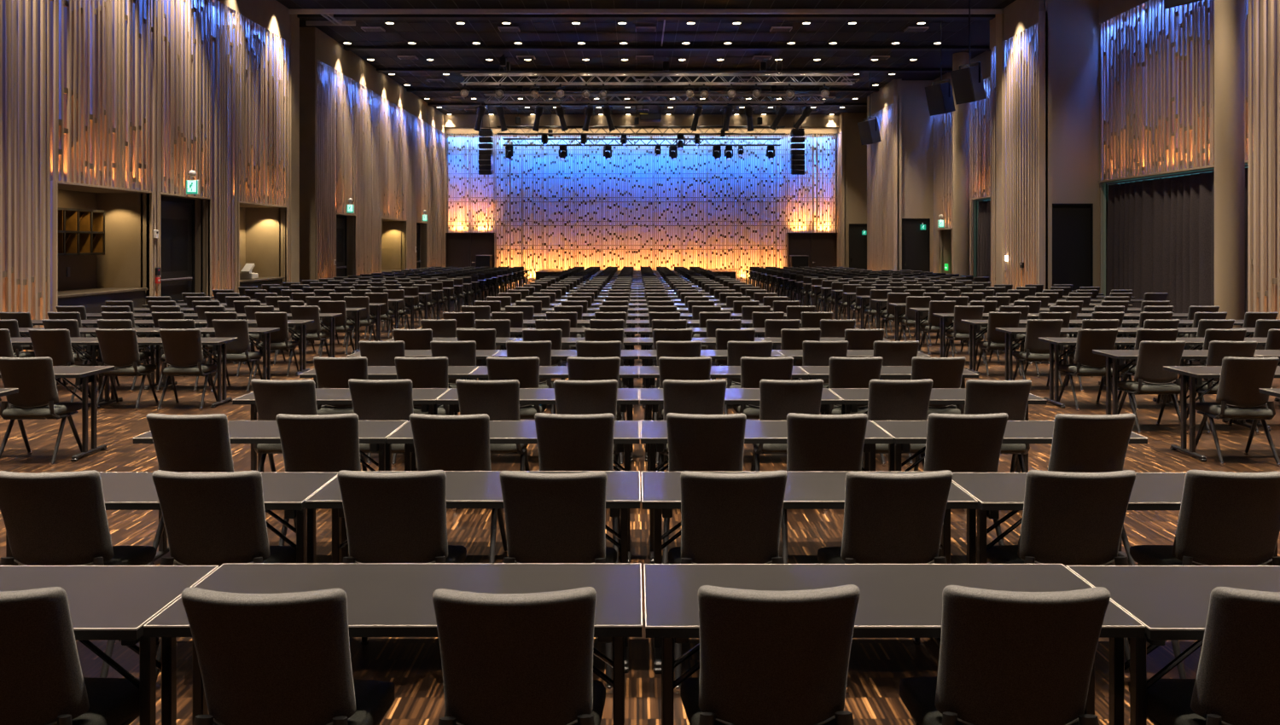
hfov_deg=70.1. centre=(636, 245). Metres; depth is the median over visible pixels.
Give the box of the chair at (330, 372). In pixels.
[313,356,371,465]
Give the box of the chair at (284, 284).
[282,282,300,290]
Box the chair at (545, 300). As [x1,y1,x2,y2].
[525,296,550,319]
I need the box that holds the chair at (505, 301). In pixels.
[486,296,511,308]
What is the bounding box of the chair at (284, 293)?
[280,289,302,299]
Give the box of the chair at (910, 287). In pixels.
[903,284,922,290]
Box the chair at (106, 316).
[101,312,149,377]
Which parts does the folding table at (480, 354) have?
edge trim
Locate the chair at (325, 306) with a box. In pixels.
[317,301,354,354]
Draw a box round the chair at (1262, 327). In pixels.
[1253,319,1279,349]
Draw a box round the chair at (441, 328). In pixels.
[420,319,456,337]
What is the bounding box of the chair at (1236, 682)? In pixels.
[1128,587,1279,724]
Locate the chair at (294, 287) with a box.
[290,284,309,292]
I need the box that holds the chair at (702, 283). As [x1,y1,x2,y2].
[701,282,719,290]
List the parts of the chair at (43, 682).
backrest, seat, seat frame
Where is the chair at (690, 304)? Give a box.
[686,300,714,327]
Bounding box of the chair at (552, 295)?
[533,292,555,312]
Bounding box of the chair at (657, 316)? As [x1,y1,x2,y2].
[647,312,680,366]
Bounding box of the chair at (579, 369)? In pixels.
[566,356,623,466]
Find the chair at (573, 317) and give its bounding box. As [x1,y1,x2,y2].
[546,312,577,349]
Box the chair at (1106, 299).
[1104,296,1129,301]
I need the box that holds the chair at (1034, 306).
[1004,301,1041,350]
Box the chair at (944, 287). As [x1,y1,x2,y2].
[932,284,951,290]
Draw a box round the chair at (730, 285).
[727,282,745,290]
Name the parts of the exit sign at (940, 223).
sign panel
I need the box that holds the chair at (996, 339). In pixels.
[976,312,1023,377]
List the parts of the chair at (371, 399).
leg, backrest, seat, seat frame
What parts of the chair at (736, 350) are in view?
leg, seat, backrest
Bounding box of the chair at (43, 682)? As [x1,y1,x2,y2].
[0,587,139,724]
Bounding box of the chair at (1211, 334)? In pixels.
[1184,328,1246,402]
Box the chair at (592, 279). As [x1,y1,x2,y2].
[591,278,607,296]
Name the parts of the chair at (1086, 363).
leg, leg, seat frame, seat, backrest, leg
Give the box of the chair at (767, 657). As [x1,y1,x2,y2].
[680,584,860,724]
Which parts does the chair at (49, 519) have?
backrest, seat, leg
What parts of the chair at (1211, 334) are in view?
seat, backrest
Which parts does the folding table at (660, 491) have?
leg, leg, edge trim, leg, leg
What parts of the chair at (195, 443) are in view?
leg, backrest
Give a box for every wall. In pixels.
[0,0,445,351]
[443,114,839,281]
[837,0,1279,319]
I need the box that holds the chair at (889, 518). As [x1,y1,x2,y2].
[817,470,953,694]
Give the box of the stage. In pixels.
[535,269,736,280]
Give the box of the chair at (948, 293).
[938,289,960,296]
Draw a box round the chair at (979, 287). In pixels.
[965,284,983,292]
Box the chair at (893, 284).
[889,282,907,286]
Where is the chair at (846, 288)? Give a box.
[838,284,861,321]
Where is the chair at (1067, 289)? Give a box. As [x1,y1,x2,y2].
[1050,286,1070,299]
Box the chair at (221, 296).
[215,292,239,308]
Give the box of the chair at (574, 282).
[559,279,576,287]
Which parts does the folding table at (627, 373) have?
leg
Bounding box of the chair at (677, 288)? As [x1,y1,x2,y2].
[675,286,695,308]
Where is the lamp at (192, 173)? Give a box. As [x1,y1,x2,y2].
[188,170,196,177]
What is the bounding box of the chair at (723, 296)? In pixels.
[719,292,742,312]
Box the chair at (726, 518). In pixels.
[668,470,787,694]
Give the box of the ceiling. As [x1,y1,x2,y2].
[276,0,1016,114]
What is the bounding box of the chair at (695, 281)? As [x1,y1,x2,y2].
[693,278,709,285]
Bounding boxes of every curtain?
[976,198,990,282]
[1105,163,1253,327]
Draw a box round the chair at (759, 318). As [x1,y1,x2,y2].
[751,312,784,337]
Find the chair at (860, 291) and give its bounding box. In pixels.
[851,286,876,327]
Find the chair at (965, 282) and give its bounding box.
[954,280,971,286]
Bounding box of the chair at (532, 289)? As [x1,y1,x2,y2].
[515,286,535,296]
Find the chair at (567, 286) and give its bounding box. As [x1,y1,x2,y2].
[551,284,570,296]
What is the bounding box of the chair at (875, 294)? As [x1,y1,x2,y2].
[864,289,892,333]
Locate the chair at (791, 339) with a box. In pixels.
[780,328,820,366]
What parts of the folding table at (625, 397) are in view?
leg, edge trim, leg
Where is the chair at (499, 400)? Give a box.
[452,379,529,511]
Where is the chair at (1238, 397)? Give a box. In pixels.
[1195,356,1279,466]
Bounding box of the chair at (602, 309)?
[599,305,629,365]
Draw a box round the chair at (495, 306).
[474,301,500,319]
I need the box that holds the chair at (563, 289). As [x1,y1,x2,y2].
[546,286,566,299]
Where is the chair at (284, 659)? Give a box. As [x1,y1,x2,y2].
[180,587,394,724]
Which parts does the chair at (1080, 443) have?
backrest, leg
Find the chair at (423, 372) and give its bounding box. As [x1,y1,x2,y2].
[391,356,448,466]
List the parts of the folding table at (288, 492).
leg, edge trim, leg, leg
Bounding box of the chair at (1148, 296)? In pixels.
[1134,292,1167,319]
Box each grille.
[478,155,490,159]
[478,160,490,164]
[478,165,490,168]
[478,170,490,174]
[479,131,490,134]
[479,137,490,141]
[479,144,490,147]
[479,150,490,154]
[792,131,803,134]
[792,137,803,141]
[792,144,803,147]
[792,150,804,154]
[792,155,804,159]
[792,160,804,164]
[792,165,804,168]
[792,170,804,174]
[857,121,872,145]
[925,84,945,115]
[951,68,974,104]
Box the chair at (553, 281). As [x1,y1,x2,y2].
[540,278,555,284]
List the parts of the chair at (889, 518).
seat, backrest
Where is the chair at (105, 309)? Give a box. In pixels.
[100,305,145,350]
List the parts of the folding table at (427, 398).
leg, leg, edge trim, leg, leg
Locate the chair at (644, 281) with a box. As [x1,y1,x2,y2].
[643,279,660,287]
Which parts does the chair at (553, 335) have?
backrest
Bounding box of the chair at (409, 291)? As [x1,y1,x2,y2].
[398,286,423,327]
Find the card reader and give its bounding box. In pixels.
[155,267,160,275]
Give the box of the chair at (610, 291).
[609,289,629,292]
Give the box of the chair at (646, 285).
[644,284,663,303]
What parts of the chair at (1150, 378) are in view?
leg, leg, seat frame, seat, backrest, leg, leg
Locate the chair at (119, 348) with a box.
[95,328,159,411]
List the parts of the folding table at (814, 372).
leg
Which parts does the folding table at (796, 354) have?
edge trim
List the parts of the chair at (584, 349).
backrest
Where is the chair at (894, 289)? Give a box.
[881,286,907,325]
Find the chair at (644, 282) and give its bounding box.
[644,282,662,296]
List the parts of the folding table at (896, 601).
leg, leg, edge trim, leg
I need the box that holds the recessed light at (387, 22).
[384,21,395,24]
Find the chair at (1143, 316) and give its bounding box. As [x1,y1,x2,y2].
[1124,312,1173,364]
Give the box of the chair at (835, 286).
[826,282,849,317]
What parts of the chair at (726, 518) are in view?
leg, seat, backrest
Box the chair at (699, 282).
[698,279,714,287]
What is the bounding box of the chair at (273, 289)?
[269,286,289,296]
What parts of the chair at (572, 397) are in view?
backrest, leg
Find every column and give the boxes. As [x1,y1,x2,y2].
[952,52,969,275]
[1214,0,1245,327]
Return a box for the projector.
[640,85,661,122]
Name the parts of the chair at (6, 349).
backrest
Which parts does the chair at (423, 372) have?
leg, backrest, seat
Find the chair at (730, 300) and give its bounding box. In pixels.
[726,296,750,319]
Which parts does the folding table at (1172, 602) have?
leg, leg, edge trim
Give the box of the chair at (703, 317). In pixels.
[698,312,731,349]
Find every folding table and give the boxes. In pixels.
[0,337,110,407]
[0,366,114,461]
[0,388,18,396]
[0,565,218,724]
[5,472,337,565]
[18,327,57,383]
[31,320,104,366]
[56,327,162,389]
[86,313,155,363]
[90,337,237,407]
[101,308,193,319]
[132,420,407,565]
[133,320,206,364]
[142,302,226,308]
[143,564,642,724]
[145,313,245,364]
[151,327,279,389]
[177,299,255,308]
[186,308,279,352]
[199,320,314,375]
[221,302,307,307]
[232,388,449,472]
[238,313,342,364]
[273,308,366,354]
[299,366,478,405]
[304,303,385,343]
[305,471,639,672]
[335,299,403,338]
[347,349,500,366]
[354,296,418,330]
[365,292,431,326]
[381,290,443,322]
[386,337,516,350]
[386,420,639,564]
[398,287,453,316]
[418,327,529,337]
[422,283,471,309]
[430,281,479,308]
[436,388,639,471]
[450,279,493,301]
[453,285,463,312]
[455,277,498,299]
[463,275,504,296]
[469,274,509,296]
[469,366,638,461]
[474,320,535,327]
[477,279,486,301]
[481,273,517,291]
[487,272,522,290]
[490,313,546,327]
[493,349,638,420]
[500,308,553,313]
[507,273,513,290]
[511,302,560,308]
[512,337,638,407]
[521,299,565,303]
[528,327,637,388]
[529,296,568,299]
[545,313,637,363]
[552,308,637,349]
[558,302,637,337]
[564,299,637,302]
[570,296,637,299]
[576,320,638,366]
[599,292,637,296]
[601,290,637,292]
[603,287,637,290]
[605,285,637,313]
[606,283,637,285]
[637,283,668,285]
[637,285,669,313]
[637,287,670,296]
[637,290,673,299]
[637,292,675,296]
[637,296,704,327]
[637,299,710,337]
[637,303,715,308]
[638,308,722,349]
[638,313,692,360]
[638,320,699,366]
[638,327,748,388]
[638,337,763,407]
[639,349,784,420]
[639,366,808,461]
[640,388,842,471]
[640,420,893,564]
[641,471,977,673]
[643,564,1145,724]
[704,296,745,299]
[709,299,754,303]
[715,303,763,308]
[721,308,773,319]
[730,313,786,327]
[741,320,801,328]
[744,270,775,287]
[747,327,858,337]
[751,272,787,290]
[756,273,762,286]
[760,273,797,293]
[760,337,890,349]
[764,274,804,296]
[769,275,777,292]
[775,277,783,296]
[777,349,930,366]
[781,279,824,301]
[787,279,796,301]
[794,281,843,308]
[798,366,978,410]
[802,283,852,309]
[811,285,821,312]
[820,287,876,316]
[828,388,1047,472]
[831,290,893,322]
[843,292,909,326]
[855,296,920,330]
[871,299,947,337]
[872,420,1147,565]
[889,303,970,343]
[908,308,999,354]
[932,313,1035,364]
[951,472,1277,565]
[960,320,1076,375]
[975,303,1053,343]
[995,308,1088,352]
[995,327,1124,385]
[1018,299,1097,302]
[1028,313,1128,364]
[1038,337,1179,407]
[1047,302,1132,308]
[1062,296,1134,299]
[1065,565,1279,724]
[1069,320,1139,364]
[1082,308,1173,319]
[1090,299,1170,308]
[1092,349,1262,430]
[1115,327,1198,380]
[1122,313,1188,364]
[1163,366,1279,461]
[1171,337,1279,407]
[1176,320,1244,337]
[1232,327,1255,337]
[1237,349,1279,430]
[1258,388,1279,397]
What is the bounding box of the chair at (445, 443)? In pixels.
[409,413,507,564]
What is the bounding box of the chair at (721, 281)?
[719,278,735,285]
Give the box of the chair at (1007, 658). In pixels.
[899,585,1110,724]
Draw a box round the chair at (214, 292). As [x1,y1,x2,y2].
[212,289,234,299]
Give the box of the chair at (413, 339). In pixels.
[392,328,432,349]
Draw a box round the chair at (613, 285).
[611,284,630,286]
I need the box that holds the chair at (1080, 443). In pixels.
[1017,413,1135,565]
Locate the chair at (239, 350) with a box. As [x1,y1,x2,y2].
[209,319,262,392]
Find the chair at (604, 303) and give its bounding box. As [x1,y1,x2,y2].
[601,300,628,326]
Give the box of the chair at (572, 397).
[553,379,620,470]
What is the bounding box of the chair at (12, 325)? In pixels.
[0,319,34,387]
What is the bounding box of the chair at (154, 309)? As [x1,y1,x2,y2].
[149,305,180,364]
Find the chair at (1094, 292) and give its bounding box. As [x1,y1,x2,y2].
[1076,289,1098,308]
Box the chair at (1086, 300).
[1065,296,1090,319]
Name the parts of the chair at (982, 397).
backrest, seat frame, seat, leg, leg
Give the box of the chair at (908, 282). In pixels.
[901,279,918,284]
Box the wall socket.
[66,267,69,277]
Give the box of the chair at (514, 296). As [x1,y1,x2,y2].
[498,292,521,302]
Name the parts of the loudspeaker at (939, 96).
hanging rod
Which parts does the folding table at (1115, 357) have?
leg, leg, edge trim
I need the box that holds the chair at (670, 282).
[669,280,686,296]
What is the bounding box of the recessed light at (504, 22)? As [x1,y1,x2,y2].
[500,21,511,24]
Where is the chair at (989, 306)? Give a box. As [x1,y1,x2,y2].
[960,301,997,354]
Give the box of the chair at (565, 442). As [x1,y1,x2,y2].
[534,413,620,564]
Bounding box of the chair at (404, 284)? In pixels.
[396,282,418,318]
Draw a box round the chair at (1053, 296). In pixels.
[1035,292,1058,308]
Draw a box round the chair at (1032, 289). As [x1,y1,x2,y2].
[1016,286,1036,296]
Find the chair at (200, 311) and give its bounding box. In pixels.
[195,305,225,358]
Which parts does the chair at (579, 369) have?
backrest, leg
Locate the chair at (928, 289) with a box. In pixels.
[920,286,941,292]
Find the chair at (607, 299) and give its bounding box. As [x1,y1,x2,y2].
[605,296,628,319]
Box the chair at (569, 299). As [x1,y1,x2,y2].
[567,296,591,319]
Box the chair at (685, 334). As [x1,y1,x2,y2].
[649,328,692,388]
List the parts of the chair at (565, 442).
backrest, leg, leg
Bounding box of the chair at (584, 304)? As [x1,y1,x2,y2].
[561,301,589,327]
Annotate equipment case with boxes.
[475,255,492,267]
[789,255,808,267]
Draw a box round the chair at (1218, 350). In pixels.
[1186,340,1260,435]
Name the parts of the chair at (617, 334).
backrest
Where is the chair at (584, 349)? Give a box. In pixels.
[576,340,624,420]
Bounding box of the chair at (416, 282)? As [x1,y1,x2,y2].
[408,280,430,314]
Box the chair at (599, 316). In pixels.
[594,312,626,349]
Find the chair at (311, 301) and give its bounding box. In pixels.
[305,296,339,343]
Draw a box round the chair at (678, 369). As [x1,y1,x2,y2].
[655,356,711,466]
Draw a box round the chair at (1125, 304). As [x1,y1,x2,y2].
[1100,301,1128,346]
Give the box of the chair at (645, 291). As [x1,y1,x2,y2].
[644,290,665,308]
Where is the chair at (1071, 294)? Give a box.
[1068,292,1092,319]
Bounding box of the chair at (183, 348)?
[157,328,217,411]
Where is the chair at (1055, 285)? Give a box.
[1053,284,1072,292]
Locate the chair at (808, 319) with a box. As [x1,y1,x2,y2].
[801,312,832,327]
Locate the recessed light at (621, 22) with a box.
[616,21,627,24]
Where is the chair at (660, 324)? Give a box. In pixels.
[649,319,686,386]
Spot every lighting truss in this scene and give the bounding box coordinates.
[460,57,855,85]
[483,85,825,103]
[496,99,785,134]
[502,129,781,145]
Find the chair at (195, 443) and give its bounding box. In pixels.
[146,413,234,565]
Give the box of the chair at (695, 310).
[692,306,721,337]
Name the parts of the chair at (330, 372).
seat, backrest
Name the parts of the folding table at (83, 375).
edge trim, leg, leg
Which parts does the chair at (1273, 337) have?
backrest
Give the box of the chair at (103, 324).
[96,319,151,392]
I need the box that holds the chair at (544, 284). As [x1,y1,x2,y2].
[529,282,547,290]
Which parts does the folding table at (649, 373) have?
leg, leg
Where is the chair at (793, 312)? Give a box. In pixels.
[786,305,815,327]
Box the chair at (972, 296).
[953,292,983,332]
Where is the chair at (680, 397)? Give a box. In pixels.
[657,379,727,471]
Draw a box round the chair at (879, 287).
[866,284,891,322]
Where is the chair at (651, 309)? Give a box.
[648,305,676,337]
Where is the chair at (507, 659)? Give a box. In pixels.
[432,587,605,724]
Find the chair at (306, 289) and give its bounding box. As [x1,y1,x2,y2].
[302,286,323,292]
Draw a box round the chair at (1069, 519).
[986,470,1136,673]
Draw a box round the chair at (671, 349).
[651,340,701,420]
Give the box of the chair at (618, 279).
[616,278,633,308]
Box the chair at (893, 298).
[880,292,911,339]
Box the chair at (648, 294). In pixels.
[645,292,668,313]
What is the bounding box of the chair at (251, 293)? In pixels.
[244,289,267,299]
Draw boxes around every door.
[160,196,195,308]
[336,215,346,277]
[416,222,420,268]
[448,233,493,267]
[788,233,833,267]
[849,223,866,269]
[901,218,930,272]
[1052,203,1093,290]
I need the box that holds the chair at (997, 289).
[985,286,1005,296]
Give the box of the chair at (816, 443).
[779,413,867,564]
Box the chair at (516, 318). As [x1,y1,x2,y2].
[491,312,523,337]
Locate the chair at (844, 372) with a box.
[820,356,885,466]
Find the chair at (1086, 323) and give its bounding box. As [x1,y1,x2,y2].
[1064,319,1119,392]
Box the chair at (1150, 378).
[1117,340,1187,435]
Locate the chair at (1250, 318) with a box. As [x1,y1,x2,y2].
[1242,312,1278,337]
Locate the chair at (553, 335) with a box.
[522,328,566,379]
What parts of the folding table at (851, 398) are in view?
leg, leg, edge trim, leg, leg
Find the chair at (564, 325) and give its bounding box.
[535,319,570,361]
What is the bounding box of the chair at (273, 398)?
[250,378,318,511]
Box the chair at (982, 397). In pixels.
[962,379,1031,511]
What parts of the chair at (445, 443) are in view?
backrest, leg, leg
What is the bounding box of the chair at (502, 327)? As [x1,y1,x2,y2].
[474,319,510,380]
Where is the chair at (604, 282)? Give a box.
[588,280,605,299]
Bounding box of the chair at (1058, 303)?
[1055,300,1083,350]
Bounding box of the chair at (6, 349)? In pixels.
[0,328,14,407]
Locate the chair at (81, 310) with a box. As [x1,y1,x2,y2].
[56,306,97,351]
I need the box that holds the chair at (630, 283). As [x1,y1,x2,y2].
[613,282,631,285]
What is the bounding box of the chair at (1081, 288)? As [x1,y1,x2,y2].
[1079,286,1099,299]
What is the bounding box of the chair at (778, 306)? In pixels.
[773,301,799,319]
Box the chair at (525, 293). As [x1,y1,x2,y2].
[507,290,529,299]
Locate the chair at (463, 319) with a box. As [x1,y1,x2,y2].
[442,312,474,327]
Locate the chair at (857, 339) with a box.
[844,328,884,349]
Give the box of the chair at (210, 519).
[151,470,296,680]
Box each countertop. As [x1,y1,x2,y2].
[58,287,148,337]
[239,277,285,290]
[381,269,401,272]
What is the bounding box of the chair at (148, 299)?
[145,296,171,325]
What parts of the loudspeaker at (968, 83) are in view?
hanging rod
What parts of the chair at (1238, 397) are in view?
leg, leg, seat frame, seat, backrest, leg, leg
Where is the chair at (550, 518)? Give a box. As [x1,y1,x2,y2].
[500,471,616,694]
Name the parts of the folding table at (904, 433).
leg, leg, edge trim, leg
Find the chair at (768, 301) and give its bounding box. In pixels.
[763,296,787,308]
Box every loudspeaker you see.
[857,72,881,145]
[925,21,955,116]
[950,0,986,104]
[1163,0,1203,8]
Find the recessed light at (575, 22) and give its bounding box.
[570,21,581,24]
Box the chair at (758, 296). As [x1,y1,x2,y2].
[754,292,776,303]
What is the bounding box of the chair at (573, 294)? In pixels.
[571,292,595,319]
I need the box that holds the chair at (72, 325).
[41,319,98,392]
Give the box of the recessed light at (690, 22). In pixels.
[686,21,696,24]
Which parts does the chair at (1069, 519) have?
seat, backrest, leg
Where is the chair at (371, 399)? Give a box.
[348,378,417,471]
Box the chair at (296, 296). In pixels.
[290,292,320,338]
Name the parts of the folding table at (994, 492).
leg, leg, edge trim, leg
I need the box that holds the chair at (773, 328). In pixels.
[764,319,800,380]
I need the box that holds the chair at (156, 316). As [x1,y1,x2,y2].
[150,312,186,377]
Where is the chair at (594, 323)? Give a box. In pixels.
[589,319,628,388]
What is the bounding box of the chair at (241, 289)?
[238,286,257,296]
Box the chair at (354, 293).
[349,289,376,333]
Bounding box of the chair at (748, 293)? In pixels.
[745,289,767,299]
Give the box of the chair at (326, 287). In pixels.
[322,284,341,290]
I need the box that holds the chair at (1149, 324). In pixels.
[1126,319,1180,380]
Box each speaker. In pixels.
[478,100,493,174]
[790,100,804,174]
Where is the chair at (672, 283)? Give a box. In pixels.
[670,282,688,299]
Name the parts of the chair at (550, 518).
backrest, seat, leg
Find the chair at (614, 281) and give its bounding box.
[614,280,631,296]
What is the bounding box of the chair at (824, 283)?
[817,280,839,314]
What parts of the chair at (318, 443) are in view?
leg, leg, backrest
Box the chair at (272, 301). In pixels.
[265,296,296,341]
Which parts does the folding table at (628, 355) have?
edge trim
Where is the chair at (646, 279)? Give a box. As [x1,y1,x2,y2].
[643,278,658,280]
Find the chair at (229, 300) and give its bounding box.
[225,296,250,345]
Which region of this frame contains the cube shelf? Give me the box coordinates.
[58,207,104,255]
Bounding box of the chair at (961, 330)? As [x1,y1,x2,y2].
[945,305,985,365]
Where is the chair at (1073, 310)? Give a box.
[1047,306,1079,365]
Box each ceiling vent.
[360,26,385,31]
[397,55,418,59]
[426,78,444,81]
[448,96,464,98]
[497,26,520,31]
[516,55,535,59]
[530,78,547,81]
[541,96,557,98]
[635,26,656,31]
[635,55,653,59]
[635,78,651,81]
[635,96,650,98]
[727,96,742,98]
[738,78,755,81]
[752,55,772,59]
[769,26,792,31]
[820,96,835,98]
[840,78,859,81]
[868,55,890,59]
[903,26,928,31]
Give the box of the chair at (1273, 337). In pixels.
[1264,328,1279,407]
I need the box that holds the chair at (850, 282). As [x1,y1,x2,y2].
[842,279,865,314]
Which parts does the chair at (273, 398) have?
leg, seat, seat frame, leg, backrest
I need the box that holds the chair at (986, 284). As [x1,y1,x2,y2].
[972,282,990,290]
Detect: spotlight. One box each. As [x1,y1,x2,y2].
[459,83,470,97]
[473,103,486,131]
[494,83,505,98]
[495,103,507,131]
[505,145,513,160]
[529,83,540,98]
[532,103,544,131]
[541,134,547,145]
[555,83,565,97]
[555,103,568,131]
[558,145,567,160]
[580,134,587,145]
[581,83,591,98]
[581,103,594,131]
[598,83,608,98]
[602,103,615,131]
[603,145,611,160]
[620,134,627,145]
[654,145,661,156]
[669,145,677,160]
[675,134,685,150]
[684,83,694,98]
[690,103,703,131]
[693,134,700,145]
[698,83,709,98]
[712,145,721,160]
[721,103,733,131]
[724,145,733,160]
[726,83,736,97]
[737,145,744,156]
[744,103,754,131]
[750,83,761,98]
[766,145,774,160]
[769,103,787,130]
[784,83,794,98]
[792,103,813,129]
[819,83,829,97]
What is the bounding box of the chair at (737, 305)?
[733,300,759,325]
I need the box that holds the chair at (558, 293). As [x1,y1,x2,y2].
[540,290,561,299]
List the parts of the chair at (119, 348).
leg, leg, backrest, seat frame, seat, leg, leg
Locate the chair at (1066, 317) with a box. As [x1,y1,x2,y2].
[1024,312,1073,378]
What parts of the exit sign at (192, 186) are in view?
sign panel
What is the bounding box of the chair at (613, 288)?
[611,286,631,308]
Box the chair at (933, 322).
[919,300,957,355]
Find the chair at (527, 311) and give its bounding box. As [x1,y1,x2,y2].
[505,306,534,327]
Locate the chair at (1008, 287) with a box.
[994,284,1012,292]
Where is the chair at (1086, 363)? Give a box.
[1058,328,1118,411]
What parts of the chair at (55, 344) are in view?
backrest, leg, seat, leg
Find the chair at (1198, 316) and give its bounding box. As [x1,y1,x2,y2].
[1189,312,1227,349]
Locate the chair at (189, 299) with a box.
[185,296,210,319]
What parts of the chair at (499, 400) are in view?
backrest, seat, seat frame, leg, leg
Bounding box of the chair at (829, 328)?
[820,319,855,337]
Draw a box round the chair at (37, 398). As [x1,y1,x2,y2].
[0,356,81,466]
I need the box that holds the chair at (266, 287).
[261,284,280,292]
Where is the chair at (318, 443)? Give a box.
[276,413,360,546]
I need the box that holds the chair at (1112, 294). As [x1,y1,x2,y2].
[1109,292,1132,313]
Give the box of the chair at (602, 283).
[585,282,604,299]
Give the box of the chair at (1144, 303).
[1130,301,1169,337]
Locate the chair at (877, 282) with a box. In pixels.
[875,279,891,284]
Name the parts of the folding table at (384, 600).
leg, edge trim, leg, leg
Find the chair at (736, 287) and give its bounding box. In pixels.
[733,284,752,292]
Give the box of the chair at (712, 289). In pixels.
[709,286,728,299]
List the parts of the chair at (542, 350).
backrest, seat, leg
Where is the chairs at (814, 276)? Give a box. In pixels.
[318,267,989,311]
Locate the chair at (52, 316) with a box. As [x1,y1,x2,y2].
[47,312,97,366]
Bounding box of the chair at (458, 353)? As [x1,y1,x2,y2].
[430,340,477,388]
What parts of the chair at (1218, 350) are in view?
leg, seat, leg, backrest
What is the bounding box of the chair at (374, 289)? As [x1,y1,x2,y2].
[366,286,393,325]
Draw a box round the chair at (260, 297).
[255,292,277,302]
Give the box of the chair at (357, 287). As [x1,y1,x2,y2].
[352,284,371,290]
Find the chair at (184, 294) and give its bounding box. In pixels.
[181,292,205,319]
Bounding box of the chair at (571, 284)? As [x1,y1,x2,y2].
[555,282,573,290]
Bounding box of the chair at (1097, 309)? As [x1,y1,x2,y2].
[1093,305,1125,363]
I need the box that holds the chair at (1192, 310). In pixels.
[1177,306,1219,364]
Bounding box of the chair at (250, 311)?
[242,305,285,365]
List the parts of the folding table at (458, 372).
leg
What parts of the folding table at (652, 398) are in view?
leg, leg, edge trim, leg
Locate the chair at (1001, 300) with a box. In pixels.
[983,296,1010,341]
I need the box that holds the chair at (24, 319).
[0,312,33,349]
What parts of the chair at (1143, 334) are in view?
leg, seat, leg, backrest, leg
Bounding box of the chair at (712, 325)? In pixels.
[706,319,741,361]
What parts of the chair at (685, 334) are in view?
backrest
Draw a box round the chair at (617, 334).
[584,328,625,388]
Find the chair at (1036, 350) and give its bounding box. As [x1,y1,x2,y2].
[1012,319,1064,392]
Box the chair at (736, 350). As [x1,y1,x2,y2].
[723,340,773,414]
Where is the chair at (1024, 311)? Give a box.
[988,305,1030,365]
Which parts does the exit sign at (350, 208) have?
sign panel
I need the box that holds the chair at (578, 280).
[564,278,580,285]
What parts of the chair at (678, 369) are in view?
leg, backrest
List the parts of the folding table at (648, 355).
leg, edge trim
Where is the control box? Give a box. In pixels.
[1019,262,1023,267]
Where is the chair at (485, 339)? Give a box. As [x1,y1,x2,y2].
[455,328,495,366]
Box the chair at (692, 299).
[682,296,709,319]
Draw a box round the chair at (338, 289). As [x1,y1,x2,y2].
[334,286,354,292]
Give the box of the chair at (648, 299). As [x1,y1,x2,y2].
[646,296,671,319]
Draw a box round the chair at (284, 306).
[276,301,315,354]
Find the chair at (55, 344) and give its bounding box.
[28,328,92,402]
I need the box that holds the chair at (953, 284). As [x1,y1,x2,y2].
[945,282,963,290]
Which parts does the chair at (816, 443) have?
leg, backrest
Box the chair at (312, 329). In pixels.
[290,305,329,365]
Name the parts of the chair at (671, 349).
leg, backrest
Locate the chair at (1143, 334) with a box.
[1117,328,1181,410]
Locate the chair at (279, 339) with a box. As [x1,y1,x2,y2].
[252,312,299,378]
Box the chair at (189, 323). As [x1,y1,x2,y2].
[156,319,211,392]
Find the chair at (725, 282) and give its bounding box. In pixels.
[723,280,739,286]
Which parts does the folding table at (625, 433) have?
leg, leg, edge trim, leg, leg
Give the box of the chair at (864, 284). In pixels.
[853,282,876,317]
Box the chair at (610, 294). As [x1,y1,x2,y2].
[607,292,630,313]
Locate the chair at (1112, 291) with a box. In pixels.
[1111,289,1132,325]
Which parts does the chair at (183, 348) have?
leg, leg, backrest, seat, seat frame, leg, leg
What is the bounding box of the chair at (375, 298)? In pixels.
[363,292,393,339]
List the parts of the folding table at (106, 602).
edge trim, leg, leg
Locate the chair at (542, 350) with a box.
[506,340,556,414]
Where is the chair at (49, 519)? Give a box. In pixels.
[0,471,161,678]
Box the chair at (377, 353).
[358,340,405,380]
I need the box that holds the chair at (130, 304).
[105,301,145,350]
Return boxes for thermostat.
[153,229,158,238]
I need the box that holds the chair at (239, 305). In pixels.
[232,300,262,342]
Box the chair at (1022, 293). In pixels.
[1007,289,1029,299]
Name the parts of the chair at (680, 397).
leg, leg, backrest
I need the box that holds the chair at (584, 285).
[582,284,601,299]
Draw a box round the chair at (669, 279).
[668,278,683,296]
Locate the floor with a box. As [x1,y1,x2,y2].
[0,280,1279,724]
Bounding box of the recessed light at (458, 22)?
[454,21,465,24]
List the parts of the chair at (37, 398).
leg, leg, backrest, seat, seat frame, leg, leg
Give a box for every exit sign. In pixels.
[186,170,199,194]
[346,197,354,213]
[422,209,427,221]
[920,222,925,229]
[937,214,944,227]
[944,263,948,270]
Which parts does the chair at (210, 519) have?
leg, backrest, seat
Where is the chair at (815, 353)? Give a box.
[802,340,848,388]
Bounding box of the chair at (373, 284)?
[367,282,385,286]
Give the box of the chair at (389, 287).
[382,284,403,322]
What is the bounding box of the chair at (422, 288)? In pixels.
[413,284,436,321]
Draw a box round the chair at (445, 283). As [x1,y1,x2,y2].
[436,279,457,314]
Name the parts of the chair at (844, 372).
seat, backrest, leg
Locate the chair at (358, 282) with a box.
[355,279,372,284]
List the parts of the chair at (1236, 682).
seat frame, seat, backrest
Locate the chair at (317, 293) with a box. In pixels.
[314,289,335,296]
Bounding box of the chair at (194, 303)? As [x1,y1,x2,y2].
[192,301,220,350]
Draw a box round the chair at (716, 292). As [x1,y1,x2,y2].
[714,290,735,303]
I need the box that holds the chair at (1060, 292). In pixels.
[1042,290,1064,299]

